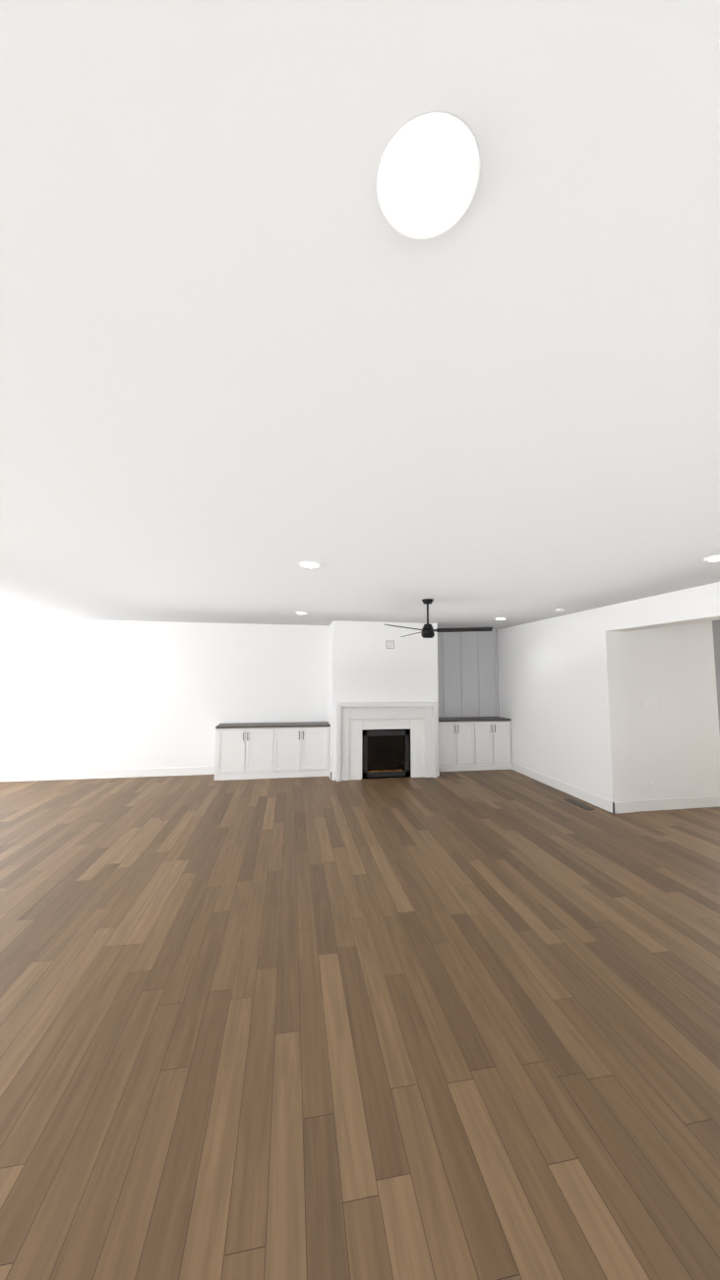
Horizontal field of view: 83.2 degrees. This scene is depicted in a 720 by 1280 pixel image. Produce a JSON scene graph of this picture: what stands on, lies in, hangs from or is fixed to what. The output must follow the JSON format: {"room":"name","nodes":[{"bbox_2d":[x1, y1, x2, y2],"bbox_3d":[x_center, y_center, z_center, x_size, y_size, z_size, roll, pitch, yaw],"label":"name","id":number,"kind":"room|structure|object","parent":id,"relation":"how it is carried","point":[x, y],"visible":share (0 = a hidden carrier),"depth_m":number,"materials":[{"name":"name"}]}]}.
{"room":"living room","nodes":[
{"label":"living room","id":0,"kind":"room"},
{"bbox_2d":[0,617,454,774],"bbox_3d":[-1.858,1.073,7.637,9.530,2.750,0.150,1,-5,-10],"label":"wall","id":1,"kind":"structure","parent":0,"point":[83,695],"depth_m":7.22,"materials":[{"name":"white paint"}]},
{"bbox_2d":[0,765,213,781],"bbox_3d":[-4.599,2.316,6.979,3.950,0.140,0.015,1,-5,-10],"label":"baseboard","id":2,"kind":"structure","parent":1,"relation":"attached to","point":[185,771],"depth_m":7.00,"materials":[{"name":"white wood"}]},
{"bbox_2d":[437,629,499,717],"bbox_3d":[2.078,0.663,8.254,1.574,1.791,0.026,1,-5,-10],"label":"panelling","id":3,"kind":"object","parent":1,"relation":"attached to","point":[467,676],"visible":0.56,"depth_m":8.27,"materials":[{"name":"grey wood"}]},
{"bbox_2d":[0,769,719,1279],"bbox_3d":[2.268,1.993,1.371,15.900,0.100,14.900,1,-5,-10],"label":"floor","id":4,"kind":"structure","parent":0,"point":[454,1025],"depth_m":2.06,"materials":[{"name":"brown wood"}]},
{"bbox_2d":[213,725,276,780],"bbox_3d":[-2.004,1.980,7.219,1.034,0.870,0.467,1,-5,-10],"label":"base cabinet","id":5,"kind":"object","parent":4,"relation":"on","point":[259,750],"depth_m":7.00,"materials":[{"name":"white wood"}]},
{"bbox_2d":[215,721,330,729],"bbox_3d":[-1.542,1.538,7.330,1.966,0.034,0.477,1,-5,-10],"label":"countertop","id":6,"kind":"structure","parent":5,"relation":"on","point":[223,726],"depth_m":7.31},
{"bbox_2d":[276,725,330,778],"bbox_3d":[-1.088,1.997,7.375,1.040,0.870,0.467,1,-5,-10],"label":"base cabinet","id":7,"kind":"object","parent":4,"relation":"on","point":[301,750],"depth_m":7.16,"materials":[{"name":"white wood"}]},
{"bbox_2d":[438,720,477,771],"bbox_3d":[1.765,2.025,7.861,0.876,0.921,0.467,1,-5,-10],"label":"base cabinet","id":8,"kind":"object","parent":4,"relation":"on","point":[474,743],"depth_m":7.65,"materials":[{"name":"white wood"}]},
{"bbox_2d":[438,716,509,720],"bbox_3d":[2.112,1.554,7.955,1.574,0.034,0.477,1,-5,-10],"label":"countertop","id":9,"kind":"structure","parent":8,"relation":"on","point":[455,718],"depth_m":7.83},
{"bbox_2d":[477,720,511,770],"bbox_3d":[2.488,2.038,7.984,0.806,0.921,0.467,1,-5,-10],"label":"base cabinet","id":10,"kind":"object","parent":4,"relation":"on","point":[494,736],"depth_m":7.77,"materials":[{"name":"white wood"}]},
{"bbox_2d":[564,798,594,810],"bbox_3d":[3.070,2.307,5.696,0.120,0.006,0.480,1,-5,-10],"label":"floor vent","id":11,"kind":"object","parent":4,"relation":"in","point":[579,804],"visible":0.86,"depth_m":5.66,"materials":[{"name":"brown"}]},
{"bbox_2d":[0,0,719,629],"bbox_3d":[2.280,-0.847,1.609,15.900,0.100,14.900,1,-5,-10],"label":"ceiling","id":12,"kind":"structure","parent":0,"point":[256,346],"depth_m":1.06,"materials":[{"name":"white paint"}]},
{"bbox_2d":[294,611,307,614],"bbox_3d":[-0.893,-0.414,6.211,0.196,0.016,0.196,1,-5,-10],"label":"recessed light","id":13,"kind":"object","parent":12,"relation":"in","point":[302,612],"visible":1,"depth_m":6.16,"materials":[{"name":"white plastic"}]},
{"bbox_2d":[298,560,321,568],"bbox_3d":[-0.424,-0.643,3.471,0.196,0.016,0.196,1,-5,-10],"label":"recessed light","id":14,"kind":"object","parent":12,"relation":"in","point":[311,564],"visible":0.98,"depth_m":3.44,"materials":[{"name":"white plastic"}]},
{"bbox_2d":[376,112,480,238],"bbox_3d":[0.129,-0.868,0.774,0.196,0.016,0.196,1,-5,-10],"label":"recessed light","id":15,"kind":"object","parent":12,"relation":"in","point":[428,175],"visible":1,"depth_m":0.75,"materials":[{"name":"white plastic"}]},
{"bbox_2d":[384,598,492,638],"bbox_3d":[0.868,-0.256,5.240,1.387,0.480,1.279,1,-5,-10],"label":"ceiling fan","id":16,"kind":"object","parent":12,"relation":"hanging from","point":[428,630],"visible":1,"depth_m":5.02,"materials":[{"name":"black metal"}]},
{"bbox_2d":[701,554,719,561],"bbox_3d":[2.845,-0.651,3.217,0.196,0.016,0.196,1,-5,-10],"label":"recessed light","id":17,"kind":"object","parent":12,"relation":"in","point":[715,557],"visible":1,"depth_m":3.22,"materials":[{"name":"white plastic"}]},
{"bbox_2d":[328,620,438,776],"bbox_3d":[0.406,1.077,7.567,1.930,2.750,0.750,1,-5,-10],"label":"wall","id":18,"kind":"structure","parent":0,"point":[365,665],"depth_m":7.24,"materials":[{"name":"white paint"}]},
{"bbox_2d":[328,767,334,780],"bbox_3d":[-0.513,2.340,7.065,0.026,0.140,0.314,1,-5,-10],"label":"baseboard","id":19,"kind":"structure","parent":18,"relation":"attached to","point":[330,774],"depth_m":6.92,"materials":[{"name":"white wood"}]},
{"bbox_2d":[361,728,409,778],"bbox_3d":[0.432,2.013,7.317,0.856,0.834,0.396,1,-5,-10],"label":"fireplace insert","id":20,"kind":"object","parent":18,"relation":"in","point":[385,753],"visible":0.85,"depth_m":7.12,"materials":[{"name":"black metal"}]},
{"bbox_2d":[335,701,436,781],"bbox_3d":[0.475,1.754,7.088,1.780,1.320,0.097,1,-5,-10],"label":"fireplace surround","id":21,"kind":"object","parent":18,"relation":"attached to","point":[355,719],"visible":1,"depth_m":7.12,"materials":[{"name":"white paint"}]},
{"bbox_2d":[386,640,394,648],"bbox_3d":[0.544,0.084,7.285,0.150,0.150,0.010,1,-5,-10],"label":"wall outlet","id":22,"kind":"object","parent":18,"relation":"attached to","point":[389,644],"visible":1,"depth_m":7.28,"materials":[{"name":"white plastic"}]},
{"bbox_2d":[436,767,440,776],"bbox_3d":[1.400,2.375,7.390,0.016,0.140,0.314,1,-5,-10],"label":"baseboard","id":23,"kind":"structure","parent":18,"relation":"attached to","point":[437,769],"depth_m":7.23,"materials":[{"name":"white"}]},
{"bbox_2d":[496,606,634,802],"bbox_3d":[3.236,1.041,7.006,0.300,2.750,3.110,1,-5,-10],"label":"wall","id":24,"kind":"structure","parent":0,"point":[575,689],"depth_m":6.17,"materials":[{"name":"white paint"}]},
{"bbox_2d":[510,761,613,813],"bbox_3d":[3.127,2.313,6.567,0.015,0.140,2.524,1,-5,-10],"label":"baseboard","id":25,"kind":"structure","parent":24,"relation":"attached to","point":[603,803],"depth_m":6.22,"materials":[{"name":"white wood"}]},
{"bbox_2d":[603,581,719,631],"bbox_3d":[3.817,-0.441,3.743,0.300,0.340,3.740,1,-5,-10],"label":"header beam","id":26,"kind":"structure","parent":0,"point":[698,604],"depth_m":4.65,"materials":[{"name":"white paint"}]},
{"bbox_2d":[626,620,719,800],"bbox_3d":[4.346,0.948,5.855,1.440,2.750,0.420,1,-5,-10],"label":"wall","id":27,"kind":"structure","parent":0,"point":[676,744],"depth_m":5.64,"materials":[{"name":"white paint"}]},
{"bbox_2d":[641,699,648,707],"bbox_3d":[3.924,0.876,5.570,0.090,0.110,0.008,1,-5,-10],"label":"light switch","id":28,"kind":"object","parent":27,"relation":"attached to","point":[644,703],"visible":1,"depth_m":5.57,"materials":[{"name":"white plastic"}]},
{"bbox_2d":[647,780,653,790],"bbox_3d":[3.942,1.968,5.482,0.075,0.115,0.008,1,-5,-10],"label":"outlet","id":29,"kind":"object","parent":27,"relation":"attached to","point":[651,785],"visible":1,"depth_m":5.48,"materials":[{"name":"white plastic"}]},
{"bbox_2d":[658,698,663,707],"bbox_3d":[4.178,0.881,5.613,0.075,0.115,0.008,1,-5,-10],"label":"light switch","id":30,"kind":"object","parent":27,"relation":"attached to","point":[661,703],"visible":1,"depth_m":5.61,"materials":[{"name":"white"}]},
{"bbox_2d":[613,796,719,814],"bbox_3d":[4.230,2.227,5.496,1.776,0.140,0.035,1,-5,-10],"label":"baseboard","id":31,"kind":"structure","parent":27,"relation":"attached to","point":[650,804],"depth_m":5.48,"materials":[{"name":"white wood"}]},
{"bbox_2d":[711,619,719,731],"bbox_3d":[7.148,1.014,6.497,4.300,2.750,0.150,1,-5,-10],"label":"wall","id":32,"kind":"structure","parent":0,"point":[716,632],"depth_m":6.20,"materials":[{"name":"grey paint"}]}
]}

